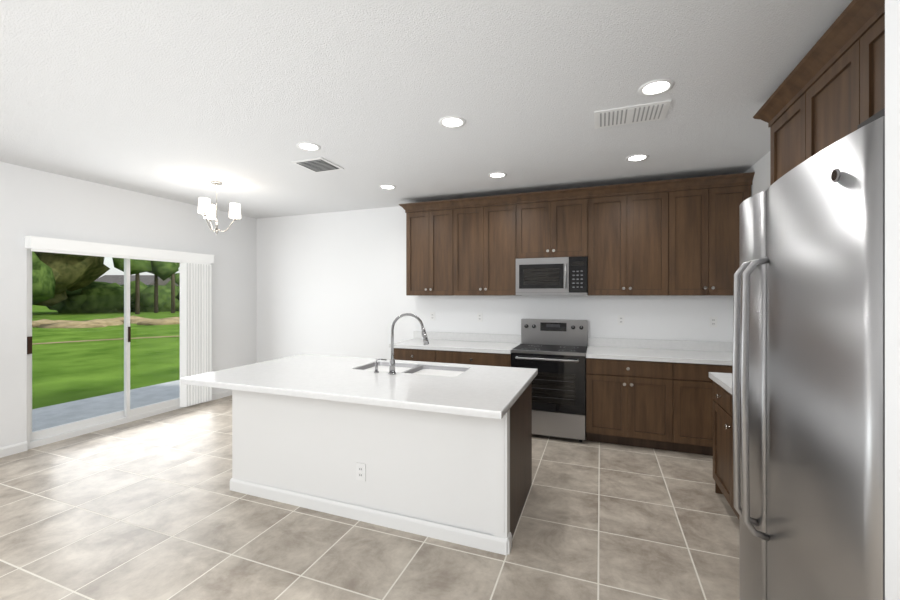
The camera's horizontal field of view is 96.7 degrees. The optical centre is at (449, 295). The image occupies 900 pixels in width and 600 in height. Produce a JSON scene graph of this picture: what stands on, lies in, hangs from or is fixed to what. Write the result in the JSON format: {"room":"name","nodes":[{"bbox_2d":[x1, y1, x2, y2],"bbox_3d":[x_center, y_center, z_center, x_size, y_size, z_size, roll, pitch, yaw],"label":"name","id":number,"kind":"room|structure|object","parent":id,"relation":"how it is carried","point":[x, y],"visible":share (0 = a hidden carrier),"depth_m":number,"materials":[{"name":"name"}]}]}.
{"room":"kitchen","nodes":[
{"label":"kitchen","id":0,"kind":"room"},
{"bbox_2d":[0,162,256,447],"bbox_3d":[-4.590,0.130,2.767,0.140,2.740,7.950,0,0,21],"label":"wall","id":1,"kind":"structure","parent":0,"point":[35,202],"depth_m":4.46,"materials":[{"name":"white paint"}]},
{"bbox_2d":[0,441,27,457],"bbox_3d":[-5.005,1.455,1.445,0.013,0.090,5.185,0,0,21],"label":"baseboard","id":2,"kind":"structure","parent":1,"relation":"attached to","point":[5,451],"depth_m":3.78,"materials":[{"name":"white wood"}]},
{"bbox_2d":[27,249,198,448],"bbox_3d":[-3.833,0.485,4.755,0.118,2.030,1.835,0,0,21],"label":"window frame","id":3,"kind":"structure","parent":1,"relation":"in","point":[42,437],"depth_m":4.46,"materials":[{"name":"white plastic"}]},
{"bbox_2d":[32,252,179,428],"bbox_3d":[-3.841,0.453,4.758,0.050,1.815,1.695,0,0,21],"label":"window panel","id":4,"kind":"object","parent":3,"relation":"attached to","point":[105,338],"visible":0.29,"depth_m":4.54,"materials":[{"name":"clear glass"}]},
{"bbox_2d":[24,236,214,406],"bbox_3d":[-3.713,0.450,4.750,0.103,2.040,1.948,0,0,21],"label":"vertical blinds","id":5,"kind":"object","parent":1,"relation":"attached to","point":[195,313],"visible":1,"depth_m":5.31,"materials":[{"name":"white plastic"}]},
{"bbox_2d":[203,389,231,402],"bbox_3d":[-3.288,1.455,6.011,0.013,0.090,0.900,0,0,21],"label":"baseboard","id":6,"kind":"structure","parent":1,"relation":"attached to","point":[226,393],"depth_m":5.85,"materials":[{"name":"white wood"}]},
{"bbox_2d":[0,395,738,599],"bbox_3d":[-1.529,1.540,1.616,7.000,0.080,8.230,0,0,21],"label":"floor","id":7,"kind":"structure","parent":0,"point":[154,507],"depth_m":2.50,"materials":[{"name":"tile"}]},
{"bbox_2d":[230,378,533,554],"bbox_3d":[-0.513,1.064,3.134,2.180,0.872,0.956,0,0,21],"label":"kitchen island","id":8,"kind":"object","parent":7,"relation":"on","point":[442,451],"depth_m":2.63,"materials":[{"name":"white"}]},
{"bbox_2d":[180,354,537,417],"bbox_3d":[-0.609,0.608,3.028,2.330,0.040,1.260,0,0,21],"label":"island countertop","id":9,"kind":"structure","parent":8,"relation":"on","point":[482,391],"depth_m":2.67,"materials":[{"name":"white stone"}]},
{"bbox_2d":[374,359,386,372],"bbox_3d":[-0.536,0.535,3.064,0.079,0.106,0.079,0,0,21],"label":"soap dispenser","id":10,"kind":"object","parent":9,"relation":"on","point":[376,368],"visible":1,"depth_m":3.05,"materials":[{"name":"silver metal"}]},
{"bbox_2d":[388,313,428,374],"bbox_3d":[-0.320,0.360,3.002,0.269,0.455,0.230,0,0,21],"label":"faucet","id":11,"kind":"object","parent":9,"relation":"on","point":[392,359],"visible":1,"depth_m":3.00,"materials":[{"name":"silver metal"}]},
{"bbox_2d":[356,362,467,377],"bbox_3d":[-0.308,0.711,3.246,0.940,0.229,0.460,0,0,21],"label":"sink","id":12,"kind":"object","parent":9,"relation":"in","point":[404,367],"depth_m":3.37,"materials":[{"name":"silver metal"}]},
{"bbox_2d":[356,462,365,480],"bbox_3d":[-0.597,1.180,2.676,0.070,0.114,0.008,0,0,21],"label":"socket","id":13,"kind":"object","parent":8,"relation":"attached to","point":[360,471],"visible":1,"depth_m":2.67,"materials":[{"name":"white plastic"}]},
{"bbox_2d":[389,347,440,362],"bbox_3d":[-0.289,1.065,5.030,0.641,0.870,0.680,0,0,21],"label":"base cabinet","id":14,"kind":"object","parent":7,"relation":"on","point":[400,353],"depth_m":4.71,"materials":[{"name":"brown wood"}]},
{"bbox_2d":[441,351,510,366],"bbox_3d":[0.336,1.065,4.795,0.937,0.870,0.680,0,0,21],"label":"base cabinet","id":15,"kind":"object","parent":7,"relation":"on","point":[456,357],"depth_m":4.45,"materials":[{"name":"brown wood"}]},
{"bbox_2d":[389,339,520,354],"bbox_3d":[0.079,0.608,4.883,1.480,0.040,0.697,0,0,21],"label":"countertop","id":16,"kind":"structure","parent":15,"relation":"on","point":[413,344],"depth_m":4.70,"materials":[{"name":"white stone"}]},
{"bbox_2d":[511,319,587,441],"bbox_3d":[1.117,0.892,4.450,0.760,1.215,0.778,0,0,21],"label":"range","id":17,"kind":"object","parent":7,"relation":"on","point":[553,351],"visible":0.92,"depth_m":4.16,"materials":[{"name":"silver metal"}]},
{"bbox_2d":[586,357,681,451],"bbox_3d":[1.885,1.065,4.213,0.837,0.870,0.680,0,0,21],"label":"base cabinet","id":18,"kind":"object","parent":7,"relation":"on","point":[651,393],"depth_m":3.89,"materials":[{"name":"brown wood"}]},
{"bbox_2d":[586,345,732,364],"bbox_3d":[2.187,0.608,4.091,1.488,0.040,0.697,0,0,21],"label":"countertop","id":19,"kind":"structure","parent":18,"relation":"on","point":[607,352],"depth_m":3.97,"materials":[{"name":"white stone"}]},
{"bbox_2d":[682,365,731,455],"bbox_3d":[2.525,1.065,3.973,0.773,0.870,0.680,0,0,21],"label":"base cabinet","id":20,"kind":"object","parent":7,"relation":"on","point":[697,387],"depth_m":3.71,"materials":[{"name":"brown wood"}]},
{"bbox_2d":[709,372,738,518],"bbox_3d":[1.999,0.994,2.297,0.588,1.012,1.453,0,0,21],"label":"base cabinet","id":21,"kind":"object","parent":7,"relation":"on","point":[722,437],"visible":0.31,"depth_m":2.81,"materials":[{"name":"brown wood"}]},
{"bbox_2d":[732,108,884,599],"bbox_3d":[1.424,0.542,1.211,0.840,1.915,0.960,0,0,21],"label":"fridge","id":22,"kind":"object","parent":7,"relation":"on","point":[808,390],"visible":1,"depth_m":1.12,"materials":[{"name":"grey metal"}]},
{"bbox_2d":[0,0,851,218],"bbox_3d":[-1.454,-1.300,1.588,6.840,0.120,8.230,0,0,21],"label":"ceiling","id":23,"kind":"structure","parent":0,"point":[186,101],"depth_m":2.43,"materials":[{"name":"white paint"}]},
{"bbox_2d":[198,180,240,234],"bbox_3d":[-2.575,-0.952,4.348,0.421,0.574,0.414,0,0,21],"label":"chandelier","id":24,"kind":"object","parent":23,"relation":"hanging from","point":[206,209],"visible":1,"depth_m":4.36,"materials":[{"name":"white glass"}]},
{"bbox_2d":[296,142,320,150],"bbox_3d":[-1.175,-1.236,3.326,0.190,0.008,0.190,0,0,21],"label":"recessed light","id":25,"kind":"object","parent":23,"relation":"in","point":[307,146],"visible":1,"depth_m":3.32,"materials":[{"name":"white"}]},
{"bbox_2d":[291,157,343,172],"bbox_3d":[-1.252,-1.230,3.804,0.340,0.019,0.340,0,0,21],"label":"ceiling vent","id":26,"kind":"object","parent":23,"relation":"in","point":[318,165],"visible":1,"depth_m":3.77,"materials":[{"name":"white metal"}]},
{"bbox_2d":[379,185,395,188],"bbox_3d":[-0.711,-1.236,4.562,0.190,0.008,0.190,0,0,21],"label":"recessed light","id":27,"kind":"object","parent":23,"relation":"in","point":[387,186],"visible":0.96,"depth_m":4.54,"materials":[{"name":"white plastic"}]},
{"bbox_2d":[439,116,465,127],"bbox_3d":[0.016,-1.236,2.857,0.190,0.008,0.190,0,0,21],"label":"recessed light","id":28,"kind":"object","parent":23,"relation":"in","point":[452,122],"visible":1,"depth_m":2.85,"materials":[{"name":"white plastic"}]},
{"bbox_2d":[488,172,506,177],"bbox_3d":[0.488,-1.236,4.111,0.190,0.008,0.190,0,0,21],"label":"recessed light","id":29,"kind":"object","parent":23,"relation":"in","point":[497,175],"visible":0.98,"depth_m":4.11,"materials":[{"name":"white plastic"}]},
{"bbox_2d":[594,100,670,128],"bbox_3d":[1.233,-1.232,2.741,0.460,0.014,0.280,0,0,21],"label":"ceiling vent","id":30,"kind":"object","parent":23,"relation":"in","point":[645,112],"visible":1,"depth_m":2.71,"materials":[{"name":"white metal"}]},
{"bbox_2d":[626,154,648,161],"bbox_3d":[1.683,-1.236,3.598,0.190,0.008,0.190,0,0,21],"label":"recessed light","id":31,"kind":"object","parent":23,"relation":"in","point":[636,157],"visible":0.98,"depth_m":3.58,"materials":[{"name":"white plastic"}]},
{"bbox_2d":[638,79,673,95],"bbox_3d":[1.226,-1.236,2.381,0.190,0.008,0.190,0,0,21],"label":"recessed light","id":32,"kind":"object","parent":23,"relation":"in","point":[655,87],"visible":1,"depth_m":2.38,"materials":[{"name":"white plastic"}]},
{"bbox_2d":[257,206,732,362],"bbox_3d":[-0.031,0.130,5.375,6.840,2.740,0.140,0,0,21],"label":"wall","id":33,"kind":"structure","parent":0,"point":[331,283],"depth_m":5.70,"materials":[{"name":"white paint"}]},
{"bbox_2d":[403,200,458,295],"bbox_3d":[-0.173,-0.580,5.165,0.701,1.160,0.348,0,0,21],"label":"upper cabinet","id":34,"kind":"object","parent":33,"relation":"attached to","point":[432,227],"depth_m":5.00,"materials":[{"name":"brown wood"}]},
{"bbox_2d":[430,312,434,320],"bbox_3d":[-0.235,0.280,5.371,0.070,0.114,0.008,0,0,21],"label":"outlet","id":35,"kind":"object","parent":33,"relation":"attached to","point":[432,314],"depth_m":5.37,"materials":[{"name":"white plastic"}]},
{"bbox_2d":[413,331,520,342],"bbox_3d":[0.198,0.538,5.200,1.480,0.100,0.020,0,0,21],"label":"backsplash","id":36,"kind":"structure","parent":33,"relation":"attached to","point":[416,334],"depth_m":5.15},
{"bbox_2d":[477,313,482,321],"bbox_3d":[0.383,0.280,5.139,0.070,0.114,0.008,0,0,21],"label":"outlet","id":37,"kind":"object","parent":33,"relation":"attached to","point":[479,315],"depth_m":5.14,"materials":[{"name":"white plastic"}]},
{"bbox_2d":[459,193,522,295],"bbox_3d":[0.462,-0.580,4.926,0.900,1.160,0.348,0,0,21],"label":"upper cabinet","id":38,"kind":"object","parent":33,"relation":"attached to","point":[490,227],"depth_m":4.74,"materials":[{"name":"brown wood"}]},
{"bbox_2d":[523,188,590,258],"bbox_3d":[1.193,-0.792,4.651,0.784,0.735,0.348,0,0,21],"label":"upper cabinet","id":39,"kind":"object","parent":33,"relation":"attached to","point":[557,223],"depth_m":4.47,"materials":[{"name":"brown wood"}]},
{"bbox_2d":[516,256,587,294],"bbox_3d":[1.177,-0.212,4.610,0.776,0.418,0.434,0,0,21],"label":"microwave","id":40,"kind":"object","parent":39,"relation":"attached to","point":[555,276],"visible":0.96,"depth_m":4.44,"materials":[{"name":"silver metal"}]},
{"bbox_2d":[618,315,623,324],"bbox_3d":[1.946,0.280,4.552,0.070,0.114,0.008,0,0,21],"label":"outlet","id":41,"kind":"object","parent":33,"relation":"attached to","point":[620,317],"depth_m":4.55,"materials":[{"name":"white plastic"}]},
{"bbox_2d":[579,180,678,295],"bbox_3d":[1.924,-0.580,4.376,0.900,1.160,0.348,0,0,21],"label":"upper cabinet","id":42,"kind":"object","parent":33,"relation":"attached to","point":[676,237],"depth_m":4.19,"materials":[{"name":"brown wood"}]},
{"bbox_2d":[588,337,732,352],"bbox_3d":[2.306,0.538,4.407,1.488,0.100,0.020,0,0,21],"label":"backsplash","id":43,"kind":"structure","parent":33,"relation":"attached to","point":[719,347],"depth_m":4.39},
{"bbox_2d":[709,316,716,326],"bbox_3d":[2.788,0.280,4.235,0.070,0.114,0.008,0,0,21],"label":"outlet","id":44,"kind":"object","parent":33,"relation":"attached to","point":[712,321],"depth_m":4.23,"materials":[{"name":"white plastic"}]},
{"bbox_2d":[679,172,754,295],"bbox_3d":[2.588,-0.580,4.127,0.763,1.160,0.348,0,0,21],"label":"upper cabinet","id":45,"kind":"object","parent":33,"relation":"attached to","point":[708,205],"depth_m":3.94,"materials":[{"name":"brown wood"}]},
{"bbox_2d":[744,151,769,195],"bbox_3d":[1.682,0.130,0.409,0.140,2.740,7.950,0,0,21],"label":"wall","id":46,"kind":"structure","parent":0,"point":[760,168],"depth_m":3.61,"materials":[{"name":"white paint"}]},
{"bbox_2d":[753,0,884,185],"bbox_3d":[1.824,-0.580,1.605,0.429,1.160,1.977,0,0,21],"label":"upper cabinet","id":47,"kind":"object","parent":46,"relation":"attached to","point":[830,90],"visible":0.27,"depth_m":1.84,"materials":[{"name":"brown wood"}]},
{"bbox_2d":[885,0,899,599],"bbox_3d":[1.262,0.130,0.636,0.804,2.740,0.120,0,0,21],"label":"wall","id":48,"kind":"structure","parent":0,"point":[892,299],"depth_m":0.81,"materials":[{"name":"white paint"}]},
{"label":"outside","id":49,"kind":"structure","parent":0,"visible":0},
{"bbox_2d":[32,305,179,408],"bbox_3d":[-63.310,1.660,66.529,154.660,0.080,240.000,0,0,21],"label":"ground","id":50,"kind":"structure","parent":49,"point":[52,386],"depth_m":10.45,"materials":[{"name":"green plant"}]},
{"bbox_2d":[32,251,55,304],"bbox_3d":[-30.766,-3.134,25.196,8.847,9.568,9.531,0,0,21],"label":"tree","id":51,"kind":"object","parent":50,"relation":"on","point":[40,278],"depth_m":27.73,"materials":[{"name":"green plant"}]},
{"bbox_2d":[33,251,109,306],"bbox_3d":[-33.886,-4.387,34.387,11.538,12.174,10.669,0,0,21],"label":"tree","id":52,"kind":"object","parent":50,"relation":"on","point":[72,280],"depth_m":33.08,"materials":[{"name":"green plant"}]},
{"bbox_2d":[32,335,179,343],"bbox_3d":[-12.138,1.610,12.698,7.234,0.001,14.568,0,0,21],"label":"path","id":53,"kind":"structure","parent":50,"relation":"on","point":[102,339],"depth_m":14.31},
{"bbox_2d":[32,316,179,327],"bbox_3d":[-20.183,1.652,21.769,22.519,0.836,7.323,0,0,-42],"label":"path","id":54,"kind":"structure","parent":50,"relation":"on","point":[47,323],"depth_m":21.58,"materials":[{"name":"beige soil"}]},
{"bbox_2d":[32,380,179,431],"bbox_3d":[-4.661,1.570,5.277,1.760,0.100,4.000,0,0,21],"label":"patio slab","id":55,"kind":"object","parent":50,"relation":"on","point":[66,415],"depth_m":5.53,"materials":[{"name":"concrete"}]},
{"bbox_2d":[46,280,179,312],"bbox_3d":[-30.193,0.510,42.523,13.037,4.386,15.453,0,0,21],"label":"bush","id":56,"kind":"object","parent":50,"relation":"on","point":[104,298],"depth_m":37.68,"materials":[{"name":"green plant"}]},
{"bbox_2d":[112,258,151,313],"bbox_3d":[-27.265,-3.542,34.592,2.782,10.384,3.697,0,0,21],"label":"tree","id":57,"kind":"object","parent":50,"relation":"on","point":[137,266],"depth_m":34.16,"materials":[{"name":"green plant"}]},
{"bbox_2d":[95,275,178,285],"bbox_3d":[-43.289,-0.575,55.010,7.800,4.450,6.800,0,0,-4],"label":"house","id":58,"kind":"structure","parent":50,"relation":"on","point":[148,280],"depth_m":53.67,"materials":[{"name":"grey"}]},
{"bbox_2d":[148,263,179,312],"bbox_3d":[-27.254,-3.522,37.575,3.846,10.343,3.431,0,0,21],"label":"tree","id":59,"kind":"object","parent":50,"relation":"on","point":[156,293],"depth_m":37.37,"materials":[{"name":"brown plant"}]},
{"bbox_2d":[151,261,178,312],"bbox_3d":[-26.015,-3.574,36.953,2.958,10.448,3.011,0,0,21],"label":"tree","id":60,"kind":"object","parent":50,"relation":"on","point":[161,273],"depth_m":36.31,"materials":[{"name":"green plant"}]},
{"bbox_2d":[169,273,179,286],"bbox_3d":[-48.001,-1.273,72.950,7.632,5.845,7.889,0,0,21],"label":"tree","id":61,"kind":"object","parent":50,"relation":"on","point":[177,278],"depth_m":69.02,"materials":[{"name":"green plant"}]}
]}

